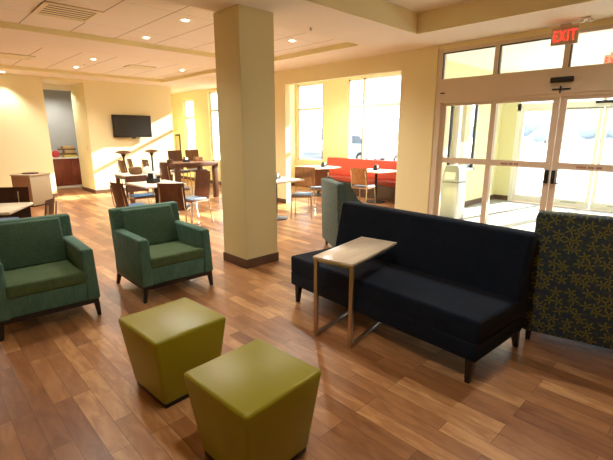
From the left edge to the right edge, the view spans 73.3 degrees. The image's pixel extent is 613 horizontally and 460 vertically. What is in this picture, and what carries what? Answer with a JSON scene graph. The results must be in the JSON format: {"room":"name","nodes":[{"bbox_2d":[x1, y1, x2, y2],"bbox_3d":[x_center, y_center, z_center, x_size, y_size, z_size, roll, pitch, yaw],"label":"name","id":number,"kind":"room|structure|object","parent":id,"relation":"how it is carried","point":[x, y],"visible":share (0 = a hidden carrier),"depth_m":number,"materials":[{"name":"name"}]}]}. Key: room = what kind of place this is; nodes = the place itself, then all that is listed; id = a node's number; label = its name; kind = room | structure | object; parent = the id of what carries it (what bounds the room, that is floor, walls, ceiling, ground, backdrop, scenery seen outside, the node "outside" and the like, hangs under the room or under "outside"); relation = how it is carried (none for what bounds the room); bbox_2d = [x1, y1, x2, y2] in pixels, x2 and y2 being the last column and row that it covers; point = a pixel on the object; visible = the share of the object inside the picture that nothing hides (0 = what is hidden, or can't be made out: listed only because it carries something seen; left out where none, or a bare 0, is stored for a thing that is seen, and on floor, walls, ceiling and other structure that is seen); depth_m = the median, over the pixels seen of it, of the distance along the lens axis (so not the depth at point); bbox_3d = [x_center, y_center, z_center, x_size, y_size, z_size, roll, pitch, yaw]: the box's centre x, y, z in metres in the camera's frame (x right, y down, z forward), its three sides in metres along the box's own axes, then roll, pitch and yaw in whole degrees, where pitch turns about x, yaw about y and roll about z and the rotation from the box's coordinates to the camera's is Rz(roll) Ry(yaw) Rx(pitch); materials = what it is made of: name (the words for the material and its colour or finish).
{"room":"hotel lobby","nodes":[
{"label":"hotel lobby","id":0,"kind":"room"},
{"bbox_2d":[43,89,78,156],"bbox_3d":[-7.003,-2.673,11.962,4.200,2.920,1.450,-13,18,-43],"label":"wall","id":1,"kind":"structure","parent":0,"point":[58,103],"depth_m":12.34,"materials":[{"name":"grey paint"}]},
{"bbox_2d":[42,83,71,90],"bbox_3d":[-6.778,-3.802,10.955,0.920,0.140,0.100,-13,18,-43],"label":"trim","id":2,"kind":"structure","parent":1,"relation":"attached to","point":[45,86],"depth_m":10.99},
{"bbox_2d":[42,80,79,84],"bbox_3d":[-6.464,-3.825,10.617,1.160,0.060,1.000,-13,18,-43],"label":"ceiling","id":3,"kind":"structure","parent":0,"point":[43,81],"depth_m":10.56,"materials":[{"name":"paint"}]},
{"bbox_2d":[71,83,93,188],"bbox_3d":[-6.091,-2.516,11.297,0.120,2.920,1.000,-13,18,-43],"label":"wall","id":4,"kind":"structure","parent":0,"point":[76,93],"depth_m":11.23,"materials":[{"name":"paint"}]},
{"bbox_2d":[0,73,174,193],"bbox_3d":[-7.274,-2.070,9.402,8.950,2.920,0.150,-13,18,-43],"label":"wall","id":5,"kind":"structure","parent":0,"point":[25,146],"depth_m":10.79,"materials":[{"name":"paint"}]},
{"bbox_2d":[53,186,151,197],"bbox_3d":[-7.617,-0.779,10.069,8.950,0.100,1.165,-13,18,-43],"label":"baseboard","id":6,"kind":"structure","parent":5,"relation":"attached to","point":[83,188],"depth_m":11.28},
{"bbox_2d":[111,115,151,138],"bbox_3d":[-4.845,-2.864,11.445,1.060,0.630,0.113,-13,18,-43],"label":"wall screen","id":7,"kind":"object","parent":5,"relation":"attached to","point":[133,126],"visible":1,"depth_m":11.38,"materials":[{"name":"black plastic"}]},
{"bbox_2d":[0,42,213,78],"bbox_3d":[-5.728,-3.135,7.150,8.460,0.035,3.400,-13,18,-43],"label":"tile","id":8,"kind":"structure","parent":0,"point":[47,58],"depth_m":8.50,"materials":[{"name":"tile"}]},
{"bbox_2d":[0,53,35,59],"bbox_3d":[-5.458,-3.235,7.682,0.600,0.014,0.500,-13,18,-43],"label":"ceiling vent","id":9,"kind":"object","parent":8,"relation":"attached to","point":[2,55],"visible":1,"depth_m":7.68,"materials":[{"name":"beige metal"}]},
{"bbox_2d":[124,65,155,69],"bbox_3d":[-3.616,-3.532,8.944,0.550,0.014,0.400,-13,18,-43],"label":"ceiling vent","id":10,"kind":"object","parent":8,"relation":"attached to","point":[127,66],"visible":1,"depth_m":8.94,"materials":[{"name":"beige metal"}]},
{"bbox_2d":[0,0,345,56],"bbox_3d":[-3.014,-2.493,4.424,8.460,0.035,2.800,-13,18,-43],"label":"ceiling","id":11,"kind":"structure","parent":0,"point":[130,20],"depth_m":5.44,"materials":[{"name":"paint"}]},
{"bbox_2d":[31,1,103,22],"bbox_3d":[-2.833,-2.576,4.885,0.610,0.014,0.620,-13,18,-43],"label":"ceiling vent","id":12,"kind":"object","parent":11,"relation":"attached to","point":[46,8],"visible":1,"depth_m":4.86,"materials":[{"name":"beige metal"}]},
{"bbox_2d":[171,88,220,180],"bbox_3d":[-3.353,-3.045,13.541,0.200,2.920,5.400,-13,18,-43],"label":"wall","id":13,"kind":"structure","parent":0,"point":[201,98],"depth_m":13.52,"materials":[{"name":"paint"}]},
{"bbox_2d":[175,134,180,149],"bbox_3d":[-4.558,-2.986,14.645,0.023,0.800,0.320,-13,18,-43],"label":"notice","id":14,"kind":"object","parent":13,"relation":"attached to","point":[177,136],"visible":0.56,"depth_m":14.59,"materials":[{"name":"yellow paper"}]},
{"bbox_2d":[185,100,193,149],"bbox_3d":[-3.880,-3.407,14.033,0.074,1.960,0.700,-13,18,-43],"label":"window","id":15,"kind":"structure","parent":13,"relation":"in","point":[186,101],"depth_m":14.18,"materials":[{"name":"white glass"}]},
{"bbox_2d":[210,91,219,160],"bbox_3d":[-2.439,-3.144,12.568,0.074,2.120,1.600,-13,18,-43],"label":"window","id":16,"kind":"structure","parent":13,"relation":"in","point":[211,93],"depth_m":13.06,"materials":[{"name":"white glass"}]},
{"bbox_2d":[213,4,276,259],"bbox_3d":[-0.715,-1.032,4.992,0.485,2.920,0.487,-13,18,-43],"label":"wall column","id":17,"kind":"structure","parent":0,"point":[243,35],"depth_m":4.77,"materials":[{"name":"beige paint"}]},
{"bbox_2d":[223,252,278,268],"bbox_3d":[-0.715,0.336,5.314,0.509,0.110,0.511,-13,18,-43],"label":"baseboard","id":18,"kind":"structure","parent":17,"relation":"attached to","point":[269,258],"depth_m":5.13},
{"bbox_2d":[290,84,295,182],"bbox_3d":[-1.185,-2.712,11.844,2.690,3.050,0.100,-13,18,-43],"label":"wall","id":19,"kind":"structure","parent":0,"point":[292,87],"depth_m":12.46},
{"bbox_2d":[0,178,612,459],"bbox_3d":[-1.447,0.010,7.146,13.600,0.106,18.000,-13,18,-43],"label":"floor","id":20,"kind":"structure","parent":0,"point":[70,390],"depth_m":2.77,"materials":[{"name":"brown wood"}]},
{"bbox_2d":[0,187,30,220],"bbox_3d":[-4.112,-0.108,5.544,0.620,0.872,0.510,-4,14,-15],"label":"dining chair","id":21,"kind":"object","parent":20,"relation":"on","point":[7,194],"visible":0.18,"depth_m":5.73,"materials":[{"name":"brown wood"}]},
{"bbox_2d":[0,202,32,214],"bbox_3d":[-3.716,0.109,4.881,0.720,0.750,0.720,-4,14,-15],"label":"pedestal table","id":22,"kind":"object","parent":20,"relation":"on","point":[5,208],"visible":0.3,"depth_m":4.89,"materials":[{"name":"beige wood"}]},
{"bbox_2d":[10,172,52,206],"bbox_3d":[-6.204,-0.933,9.340,0.530,0.735,0.570,3,14,13],"label":"waste bin","id":23,"kind":"object","parent":20,"relation":"on","point":[38,184],"visible":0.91,"depth_m":9.15,"materials":[{"name":"beige laminate"}]},
{"bbox_2d":[44,196,56,215],"bbox_3d":[-3.287,0.041,4.979,0.510,0.842,0.420,-4,14,-16],"label":"dining chair","id":24,"kind":"object","parent":20,"relation":"on","point":[49,204],"visible":0.16,"depth_m":4.90,"materials":[{"name":"brown wood"}]},
{"bbox_2d":[0,213,101,341],"bbox_3d":[-2.395,0.355,3.674,0.769,0.825,0.813,-12,18,-41],"label":"armchair","id":25,"kind":"object","parent":20,"relation":"on","point":[45,269],"visible":1,"depth_m":3.62,"materials":[{"name":"fabric"}]},
{"bbox_2d":[0,217,66,270],"bbox_3d":[-2.565,0.115,3.811,0.546,0.390,0.239,-12,18,-41],"label":"cushion","id":26,"kind":"object","parent":25,"relation":"on","point":[28,242],"depth_m":3.78,"materials":[{"name":"green fabric"}]},
{"bbox_2d":[4,259,85,298],"bbox_3d":[-2.325,0.411,3.608,0.580,0.123,0.605,-12,18,-41],"label":"seat cushion","id":27,"kind":"object","parent":25,"relation":"on","point":[45,277],"depth_m":3.49,"materials":[{"name":"green fabric"}]},
{"bbox_2d":[52,156,81,188],"bbox_3d":[-7.154,-1.758,12.485,2.040,0.900,0.550,-13,18,-43],"label":"cabinet","id":28,"kind":"object","parent":20,"relation":"on","point":[67,171],"depth_m":12.20,"materials":[{"name":"brown wood"}]},
{"bbox_2d":[52,156,78,158],"bbox_3d":[-7.154,-2.177,12.386,2.040,0.040,0.550,-13,18,-43],"label":"countertop","id":29,"kind":"structure","parent":28,"relation":"on","point":[77,156],"depth_m":12.10,"materials":[{"name":"stone"}]},
{"bbox_2d":[115,150,130,197],"bbox_3d":[-4.615,-1.430,10.491,0.400,1.175,0.400,-13,18,-43],"label":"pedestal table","id":30,"kind":"object","parent":20,"relation":"on","point":[123,153],"visible":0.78,"depth_m":10.33,"materials":[{"name":"brown wood"}]},
{"bbox_2d":[109,182,144,207],"bbox_3d":[-2.793,-0.351,6.599,0.420,0.862,0.510,10,17,37],"label":"dining chair","id":31,"kind":"object","parent":20,"relation":"on","point":[118,191],"visible":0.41,"depth_m":6.36,"materials":[{"name":"brown wood"}]},
{"bbox_2d":[117,160,148,201],"bbox_3d":[-4.048,-1.131,9.606,0.420,1.002,0.510,12,18,42],"label":"dining chair","id":32,"kind":"object","parent":20,"relation":"on","point":[122,164],"visible":0.39,"depth_m":9.35,"materials":[{"name":"brown wood"}]},
{"bbox_2d":[126,158,153,193],"bbox_3d":[-4.141,-1.285,10.259,0.510,1.002,0.420,-10,17,-37],"label":"dining chair","id":33,"kind":"object","parent":20,"relation":"on","point":[130,164],"visible":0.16,"depth_m":10.00,"materials":[{"name":"brown wood"}]},
{"bbox_2d":[125,175,155,203],"bbox_3d":[-3.136,-0.611,7.836,0.420,0.802,0.510,-11,17,-38],"label":"dining chair","id":34,"kind":"object","parent":20,"relation":"on","point":[139,178],"visible":0.71,"depth_m":7.87,"materials":[{"name":"brown wood"}]},
{"bbox_2d":[114,171,173,203],"bbox_3d":[-3.522,-0.866,9.022,1.000,0.750,0.800,-13,18,-43],"label":"dining table","id":35,"kind":"object","parent":20,"relation":"on","point":[118,176],"visible":0.35,"depth_m":8.72,"materials":[{"name":"white laminate"}]},
{"bbox_2d":[129,167,141,174],"bbox_3d":[-3.611,-1.254,8.699,0.260,0.150,0.260,-13,18,-43],"label":"basket","id":36,"kind":"object","parent":35,"relation":"on","point":[132,170],"visible":1,"depth_m":8.60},
{"bbox_2d":[142,166,151,173],"bbox_3d":[-3.411,-1.285,8.805,0.200,0.165,0.184,-13,18,-43],"label":"napkins","id":37,"kind":"object","parent":35,"relation":"on","point":[146,170],"visible":0.96,"depth_m":8.74,"materials":[{"name":"white paper"}]},
{"bbox_2d":[141,159,152,202],"bbox_3d":[-3.635,-1.205,9.918,0.510,1.002,0.420,-12,18,-41],"label":"dining chair","id":38,"kind":"object","parent":20,"relation":"on","point":[144,162],"visible":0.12,"depth_m":9.68,"materials":[{"name":"brown wood"}]},
{"bbox_2d":[145,149,158,193],"bbox_3d":[-4.172,-1.599,11.207,0.400,1.175,0.400,-13,18,-43],"label":"bar stool","id":39,"kind":"object","parent":20,"relation":"on","point":[151,152],"visible":0.65,"depth_m":11.08,"materials":[{"name":"brown wood"}]},
{"bbox_2d":[126,180,185,202],"bbox_3d":[-2.631,-0.457,7.287,0.720,0.750,0.820,-13,18,-43],"label":"pedestal table","id":40,"kind":"object","parent":20,"relation":"on","point":[143,184],"visible":0.27,"depth_m":7.15,"materials":[{"name":"white laminate"}]},
{"bbox_2d":[146,173,159,183],"bbox_3d":[-2.680,-0.910,7.203,0.135,0.169,0.189,4,14,17],"label":"condiment caddy","id":41,"kind":"object","parent":40,"relation":"on","point":[152,178],"visible":1,"depth_m":7.13,"materials":[{"name":"black plastic"}]},
{"bbox_2d":[146,177,159,183],"bbox_3d":[-2.680,-0.874,7.212,0.135,0.094,0.189,4,14,17],"label":"tray","id":42,"kind":"object","parent":41,"relation":"on","point":[152,180],"depth_m":7.14,"materials":[{"name":"black plastic"}]},
{"bbox_2d":[108,201,212,303],"bbox_3d":[-1.550,0.185,4.396,0.769,0.825,0.813,-12,18,-42],"label":"armchair","id":43,"kind":"object","parent":20,"relation":"on","point":[153,248],"visible":1,"depth_m":4.30,"materials":[{"name":"fabric"}]},
{"bbox_2d":[121,204,177,244],"bbox_3d":[-1.724,-0.055,4.530,0.546,0.390,0.239,-12,18,-42],"label":"cushion","id":44,"kind":"object","parent":43,"relation":"on","point":[156,223],"depth_m":4.50,"materials":[{"name":"green fabric"}]},
{"bbox_2d":[149,240,203,268],"bbox_3d":[-1.479,0.241,4.332,0.580,0.123,0.605,-12,18,-42],"label":"seat cushion","id":45,"kind":"object","parent":43,"relation":"on","point":[164,254],"depth_m":4.21,"materials":[{"name":"green fabric"}]},
{"bbox_2d":[119,297,225,408],"bbox_3d":[-0.846,0.778,2.652,0.485,0.470,0.485,12,18,41],"label":"ottoman","id":46,"kind":"object","parent":20,"relation":"on","point":[163,342],"visible":0.8,"depth_m":2.49,"materials":[{"name":"green leather"}]},
{"bbox_2d":[157,183,191,223],"bbox_3d":[-2.086,-0.340,6.553,0.420,0.862,0.510,-1,13,-6],"label":"dining chair","id":47,"kind":"object","parent":20,"relation":"on","point":[167,192],"visible":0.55,"depth_m":6.29,"materials":[{"name":"brown wood"}]},
{"bbox_2d":[159,163,191,207],"bbox_3d":[-2.783,-0.927,8.740,0.420,1.002,0.510,12,18,42],"label":"dining chair","id":48,"kind":"object","parent":20,"relation":"on","point":[164,168],"visible":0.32,"depth_m":8.50,"materials":[{"name":"brown wood"}]},
{"bbox_2d":[167,150,192,193],"bbox_3d":[-3.370,-1.528,10.963,0.420,1.151,0.510,-13,18,-43],"label":"stool","id":49,"kind":"object","parent":20,"relation":"on","point":[175,155],"visible":0.64,"depth_m":11.01,"materials":[{"name":"brown wood"}]},
{"bbox_2d":[159,160,218,196],"bbox_3d":[-2.941,-1.266,10.393,0.840,0.900,1.150,13,18,43],"label":"table","id":50,"kind":"object","parent":20,"relation":"on","point":[176,165],"visible":0.5,"depth_m":10.19,"materials":[{"name":"brown wood"}]},
{"bbox_2d":[185,150,207,191],"bbox_3d":[-3.011,-1.608,11.302,0.420,1.151,0.510,-13,18,-43],"label":"stool","id":51,"kind":"object","parent":20,"relation":"on","point":[190,154],"visible":0.44,"depth_m":11.35,"materials":[{"name":"brown wood"}]},
{"bbox_2d":[185,170,212,223],"bbox_3d":[-2.025,-0.592,7.468,0.420,0.932,0.510,9,16,35],"label":"dining chair","id":52,"kind":"object","parent":20,"relation":"on","point":[202,177],"visible":0.77,"depth_m":7.57,"materials":[{"name":"brown wood"}]},
{"bbox_2d":[184,339,320,459],"bbox_3d":[-0.262,0.916,2.065,0.485,0.470,0.485,12,18,41],"label":"ottoman","id":53,"kind":"object","parent":20,"relation":"on","point":[256,400],"visible":1,"depth_m":1.93,"materials":[{"name":"green leather"}]},
{"bbox_2d":[276,177,304,220],"bbox_3d":[-0.585,-0.593,7.862,0.780,0.750,0.780,-13,18,-43],"label":"pedestal table","id":54,"kind":"object","parent":20,"relation":"on","point":[283,179],"visible":0.4,"depth_m":7.75,"materials":[{"name":"white laminate"}]},
{"bbox_2d":[291,167,314,219],"bbox_3d":[-0.061,-0.724,7.987,0.420,0.952,0.510,2,13,9],"label":"dining chair","id":55,"kind":"object","parent":20,"relation":"on","point":[306,173],"visible":0.98,"depth_m":8.12,"materials":[{"name":"brown wood"}]},
{"bbox_2d":[308,169,328,209],"bbox_3d":[0.264,-0.904,8.947,0.420,0.862,0.510,-1,13,-4],"label":"dining chair","id":56,"kind":"object","parent":20,"relation":"on","point":[319,173],"visible":0.45,"depth_m":8.68,"materials":[{"name":"brown wood"}]},
{"bbox_2d":[296,165,341,195],"bbox_3d":[0.311,-1.286,10.808,0.750,0.750,0.950,-13,18,-43],"label":"pedestal table","id":57,"kind":"object","parent":20,"relation":"on","point":[318,193],"visible":0.63,"depth_m":10.73,"materials":[{"name":"white laminate"}]},
{"bbox_2d":[321,176,366,246],"bbox_3d":[0.671,-0.210,5.689,0.779,1.000,0.816,-3,14,-13],"label":"lounge chair","id":58,"kind":"object","parent":20,"relation":"on","point":[334,193],"visible":0.35,"depth_m":5.43,"materials":[{"name":"grey fabric"}]},
{"bbox_2d":[313,237,396,347],"bbox_3d":[0.418,0.482,3.461,0.352,0.675,0.775,10,16,35],"label":"side table","id":59,"kind":"object","parent":20,"relation":"on","point":[355,253],"visible":0.94,"depth_m":3.25,"materials":[{"name":"brown wood"}]},
{"bbox_2d":[351,168,375,204],"bbox_3d":[1.252,-0.956,9.166,0.420,0.862,0.510,9,16,35],"label":"dining chair","id":60,"kind":"object","parent":20,"relation":"on","point":[358,175],"visible":0.92,"depth_m":8.97,"materials":[{"name":"brown wood"}]},
{"bbox_2d":[365,168,395,202],"bbox_3d":[1.638,-1.038,9.755,0.750,0.750,0.800,-13,18,-43],"label":"pedestal table","id":61,"kind":"object","parent":20,"relation":"on","point":[381,171],"visible":0.79,"depth_m":9.67,"materials":[{"name":"white laminate"}]},
{"bbox_2d":[320,157,451,201],"bbox_3d":[1.789,-1.262,10.310,0.500,0.930,3.760,-13,18,-43],"label":"banquette","id":62,"kind":"object","parent":20,"relation":"on","point":[386,182],"visible":0.32,"depth_m":10.50,"materials":[{"name":"red leather"}]},
{"bbox_2d":[329,174,395,186],"bbox_3d":[1.782,-1.212,10.315,0.480,0.110,3.760,-13,18,-43],"label":"seat cushion","id":63,"kind":"object","parent":62,"relation":"on","point":[346,178],"depth_m":10.28,"materials":[{"name":"red fabric"}]},
{"bbox_2d":[291,201,536,383],"bbox_3d":[0.765,0.352,3.513,0.808,0.905,1.890,-11,17,-39],"label":"settee","id":64,"kind":"object","parent":20,"relation":"on","point":[459,287],"visible":0.82,"depth_m":3.18,"materials":[{"name":"black fabric"}]},
{"bbox_2d":[291,247,518,343],"bbox_3d":[0.686,0.445,3.466,0.600,0.164,1.890,-11,17,-39],"label":"seat cushion","id":65,"kind":"object","parent":64,"relation":"on","point":[460,310],"depth_m":3.07,"materials":[{"name":"black fabric"}]},
{"bbox_2d":[439,165,466,218],"bbox_3d":[2.756,-0.716,7.754,0.357,1.000,0.350,-13,18,-43],"label":"litter bin","id":66,"kind":"object","parent":20,"relation":"on","point":[454,179],"visible":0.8,"depth_m":7.63,"materials":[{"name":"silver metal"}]},
{"bbox_2d":[442,165,466,182],"bbox_3d":[2.759,-1.058,7.676,0.350,0.300,0.350,-13,18,-43],"label":"hood","id":67,"kind":"object","parent":66,"relation":"attached to","point":[452,173],"depth_m":7.56,"materials":[{"name":"silver metal"}]},
{"bbox_2d":[523,210,612,349],"bbox_3d":[2.216,0.348,3.234,0.783,1.040,0.779,9,16,32],"label":"lounge chair","id":68,"kind":"object","parent":20,"relation":"on","point":[571,292],"visible":0.94,"depth_m":2.97,"materials":[{"name":"fabric"}]},
{"bbox_2d":[0,0,612,93],"bbox_3d":[-1.482,-2.963,6.410,13.500,0.190,18.000,-13,18,-43],"label":"ceiling","id":69,"kind":"structure","parent":0,"point":[372,38],"depth_m":6.11,"materials":[{"name":"paint"}]},
{"bbox_2d":[0,0,357,81],"bbox_3d":[-4.504,-2.775,5.864,8.360,0.075,6.720,-13,18,-43],"label":"trim","id":70,"kind":"structure","parent":69,"relation":"attached to","point":[9,25],"depth_m":6.87,"materials":[{"name":"paint"}]},
{"bbox_2d":[550,23,579,45],"bbox_3d":[3.191,-2.412,5.084,0.290,0.235,0.060,12,18,41],"label":"exit sign","id":71,"kind":"object","parent":69,"relation":"hanging from","point":[566,34],"visible":1,"depth_m":5.06,"materials":[{"name":"plastic"}]},
{"bbox_2d":[579,16,593,22],"bbox_3d":[3.279,-2.464,4.830,0.060,0.055,0.148,-13,18,-43],"label":"emergency light","id":72,"kind":"object","parent":69,"relation":"attached to","point":[589,18],"visible":1,"depth_m":4.81,"materials":[{"name":"white plastic"}]},
{"bbox_2d":[603,52,612,63],"bbox_3d":[5.194,-2.873,6.955,0.060,0.235,0.290,-13,18,-43],"label":"exit sign","id":73,"kind":"object","parent":69,"relation":"hanging from","point":[607,58],"visible":0.72,"depth_m":6.99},
{"bbox_2d":[295,72,455,165],"bbox_3d":[1.571,-2.470,10.818,0.200,3.050,5.250,-13,18,-43],"label":"wall","id":74,"kind":"structure","parent":0,"point":[335,92],"depth_m":11.37,"materials":[{"name":"paint"}]},
{"bbox_2d":[298,83,322,160],"bbox_3d":[0.153,-3.147,12.122,0.074,2.170,1.070,-13,18,-43],"label":"window","id":75,"kind":"structure","parent":74,"relation":"in","point":[300,109],"depth_m":12.27,"materials":[{"name":"white metal"}]},
{"bbox_2d":[348,73,400,158],"bbox_3d":[2.004,-2.709,10.263,0.074,2.170,2.450,-13,18,-43],"label":"window","id":76,"kind":"structure","parent":74,"relation":"in","point":[365,105],"depth_m":10.75,"materials":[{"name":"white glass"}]},
{"bbox_2d":[384,0,471,12],"bbox_3d":[0.709,-1.807,0.638,8.460,0.055,6.500,-13,18,-43],"label":"ceiling","id":77,"kind":"structure","parent":0,"point":[418,6],"depth_m":5.18,"materials":[{"name":"paint"}]},
{"bbox_2d":[304,0,595,34],"bbox_3d":[0.724,-1.631,0.591,8.360,0.265,6.355,-13,18,-43],"label":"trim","id":78,"kind":"structure","parent":77,"relation":"attached to","point":[383,12],"depth_m":5.02,"materials":[{"name":"paint"}]},
{"bbox_2d":[274,18,612,212],"bbox_3d":[2.249,-1.509,6.605,0.140,3.110,12.600,-13,18,-43],"label":"wall","id":79,"kind":"structure","parent":0,"point":[416,66],"depth_m":7.07,"materials":[{"name":"paint"}]},
{"bbox_2d":[424,45,438,213],"bbox_3d":[2.032,-1.442,6.733,0.020,2.920,0.060,-13,18,-43],"label":"trim","id":80,"kind":"structure","parent":79,"relation":"attached to","point":[437,46],"depth_m":6.67,"materials":[{"name":"paint"}]},
{"bbox_2d":[428,24,612,214],"bbox_3d":[3.343,-1.120,5.497,0.135,2.860,3.600,-13,18,-43],"label":"door","id":81,"kind":"structure","parent":79,"relation":"in","point":[596,79],"depth_m":5.72,"materials":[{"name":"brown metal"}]},
{"bbox_2d":[434,101,498,223],"bbox_3d":[2.485,-0.953,6.512,0.045,2.050,0.880,-13,18,-43],"label":"door","id":82,"kind":"structure","parent":81,"relation":"attached to","point":[441,159],"depth_m":6.59,"materials":[{"name":"brown metal"}]},
{"bbox_2d":[480,97,560,223],"bbox_3d":[2.983,-0.808,5.895,0.121,2.050,0.885,-13,18,-43],"label":"door","id":83,"kind":"structure","parent":81,"relation":"attached to","point":[547,165],"depth_m":5.76,"materials":[{"name":"brown metal"}]},
{"bbox_2d":[550,76,573,82],"bbox_3d":[3.271,-1.929,5.278,0.044,0.065,0.260,-13,18,-43],"label":"sensor","id":84,"kind":"object","parent":81,"relation":"attached to","point":[565,78],"visible":1,"depth_m":5.26,"materials":[{"name":"black plastic"}]},
{"bbox_2d":[546,94,612,210],"bbox_3d":[3.606,-0.660,5.269,0.121,2.050,0.885,-13,18,-43],"label":"door","id":85,"kind":"structure","parent":81,"relation":"attached to","point":[556,165],"depth_m":5.41,"materials":[{"name":"brown metal"}]},
{"bbox_2d":[458,105,471,167],"bbox_3d":[2.589,-1.843,8.152,2.550,3.050,0.100,-13,18,-43],"label":"wall","id":86,"kind":"structure","parent":0,"point":[466,116],"depth_m":8.87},
{"bbox_2d":[442,60,503,200],"bbox_3d":[3.215,-1.886,8.622,4.100,2.920,0.100,-13,18,-43],"label":"wall","id":87,"kind":"structure","parent":0,"point":[475,178],"depth_m":9.19,"materials":[{"name":"paint"}]},
{"bbox_2d":[446,105,479,170],"bbox_3d":[3.251,-1.953,8.620,1.330,1.450,0.090,-13,18,-43],"label":"window","id":88,"kind":"structure","parent":87,"relation":"in","point":[459,109],"depth_m":8.45,"materials":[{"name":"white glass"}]},
{"bbox_2d":[464,194,507,206],"bbox_3d":[3.329,-0.480,8.759,4.000,0.120,0.330,-13,18,-43],"label":"baseboard","id":89,"kind":"structure","parent":87,"relation":"attached to","point":[494,196],"depth_m":9.71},
{"bbox_2d":[494,103,517,195],"bbox_3d":[6.791,-1.699,7.827,0.100,2.920,6.050,-13,18,-43],"label":"wall","id":90,"kind":"structure","parent":0,"point":[509,116],"depth_m":9.83,"materials":[{"name":"paint"}]},
{"bbox_2d":[507,98,612,200],"bbox_3d":[6.906,-1.526,7.746,0.100,2.620,5.720,-13,18,-43],"label":"door frame","id":91,"kind":"structure","parent":90,"relation":"in","point":[574,104],"depth_m":9.34,"materials":[{"name":"beige metal"}]},
{"bbox_2d":[512,110,551,202],"bbox_3d":[5.252,-1.683,9.482,0.045,2.110,0.780,-13,18,-43],"label":"door","id":92,"kind":"structure","parent":91,"relation":"attached to","point":[515,197],"depth_m":9.68,"materials":[{"name":"beige metal"}]},
{"bbox_2d":[554,107,604,208],"bbox_3d":[5.762,-1.549,8.912,0.046,2.110,0.850,-13,18,-43],"label":"door","id":93,"kind":"structure","parent":91,"relation":"attached to","point":[557,202],"depth_m":8.73,"materials":[{"name":"beige metal"}]},
{"bbox_2d":[589,106,612,211],"bbox_3d":[6.367,-1.406,8.304,0.046,2.110,0.850,-13,18,-43],"label":"door","id":94,"kind":"structure","parent":91,"relation":"attached to","point":[594,205],"depth_m":8.57,"materials":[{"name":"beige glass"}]},
{"bbox_2d":[596,100,612,102],"bbox_3d":[6.076,-2.581,8.267,0.050,0.055,0.450,-13,18,-43],"label":"sensor","id":95,"kind":"object","parent":91,"relation":"attached to","point":[597,101],"visible":1,"depth_m":8.30,"materials":[{"name":"black plastic"}]},
{"label":"outside","id":96,"kind":"structure","parent":0,"visible":0},
{"bbox_2d":[216,145,612,164],"bbox_3d":[16.053,-3.507,22.310,9.600,0.020,130.000,-13,18,-43],"label":"road","id":97,"kind":"structure","parent":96,"point":[606,162],"depth_m":26.00,"materials":[{"name":"asphalt"}]},
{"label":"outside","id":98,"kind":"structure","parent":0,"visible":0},
{"bbox_2d":[559,192,612,206],"bbox_3d":[10.716,0.036,7.101,2.000,0.085,11.000,-13,18,-43],"label":"entrance walk","id":99,"kind":"structure","parent":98,"point":[602,198],"depth_m":10.63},
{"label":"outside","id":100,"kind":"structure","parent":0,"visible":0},
{"bbox_2d":[215,139,612,197],"bbox_3d":[25.357,-7.135,37.870,150.000,0.050,200.000,-13,18,-43],"label":"ground","id":101,"kind":"structure","parent":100,"point":[569,182],"depth_m":17.44,"materials":[{"name":"concrete"}]},
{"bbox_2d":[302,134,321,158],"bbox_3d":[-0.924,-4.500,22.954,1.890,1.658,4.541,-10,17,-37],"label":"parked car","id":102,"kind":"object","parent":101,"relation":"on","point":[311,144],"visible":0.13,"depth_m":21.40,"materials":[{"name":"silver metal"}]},
{"bbox_2d":[310,128,321,134],"bbox_3d":[2.930,-25.308,108.247,2.302,3.069,5.021,-13,18,-43],"label":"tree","id":103,"kind":"object","parent":101,"relation":"on","point":[313,131],"visible":0.36,"depth_m":107.73,"materials":[{"name":"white plant"}]},
{"bbox_2d":[351,134,390,159],"bbox_3d":[2.629,-4.779,24.137,1.890,1.658,4.541,-13,18,-43],"label":"parked car","id":104,"kind":"object","parent":101,"relation":"on","point":[375,148],"visible":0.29,"depth_m":22.65,"materials":[{"name":"white paint"}]},
{"bbox_2d":[389,119,398,140],"bbox_3d":[19.804,-21.258,87.779,3.031,4.567,4.768,-13,18,-43],"label":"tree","id":105,"kind":"object","parent":101,"relation":"on","point":[394,125],"visible":0.46,"depth_m":87.29,"materials":[{"name":"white plant"}]},
{"bbox_2d":[216,149,612,173],"bbox_3d":[12.463,-2.782,18.905,0.400,0.170,110.000,-13,18,-43],"label":"strip","id":106,"kind":"object","parent":101,"relation":"on","point":[216,149],"visible":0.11,"depth_m":19.27,"materials":[{"name":"concrete"}]},
{"bbox_2d":[366,118,470,139],"bbox_3d":[28.666,-27.119,110.850,10.600,5.400,26.600,-13,18,-43],"label":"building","id":107,"kind":"structure","parent":101,"relation":"on","point":[372,125],"depth_m":112.00,"materials":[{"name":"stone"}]},
{"bbox_2d":[385,135,471,167],"bbox_3d":[6.243,-3.858,20.227,1.890,1.658,4.541,-13,18,-43],"label":"parked car","id":108,"kind":"object","parent":101,"relation":"on","point":[391,154],"visible":0.1,"depth_m":20.77,"materials":[{"name":"white paint"}]},
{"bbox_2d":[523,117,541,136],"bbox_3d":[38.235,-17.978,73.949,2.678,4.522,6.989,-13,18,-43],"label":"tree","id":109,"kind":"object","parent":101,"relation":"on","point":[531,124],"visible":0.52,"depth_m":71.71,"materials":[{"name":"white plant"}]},
{"bbox_2d":[531,125,549,143],"bbox_3d":[38.659,-15.418,66.322,2.170,3.034,4.700,-13,18,-43],"label":"tree","id":110,"kind":"object","parent":101,"relation":"on","point":[542,134],"visible":0.63,"depth_m":66.19,"materials":[{"name":"white plant"}]},
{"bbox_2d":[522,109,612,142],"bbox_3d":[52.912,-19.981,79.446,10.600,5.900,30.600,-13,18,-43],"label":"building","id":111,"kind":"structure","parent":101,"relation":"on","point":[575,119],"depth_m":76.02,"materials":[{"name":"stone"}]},
{"bbox_2d":[578,119,612,143],"bbox_3d":[46.386,-15.484,64.602,2.681,3.950,6.479,-13,18,-43],"label":"tree","id":112,"kind":"object","parent":101,"relation":"on","point":[587,131],"visible":0.6,"depth_m":64.82,"materials":[{"name":"white plant"}]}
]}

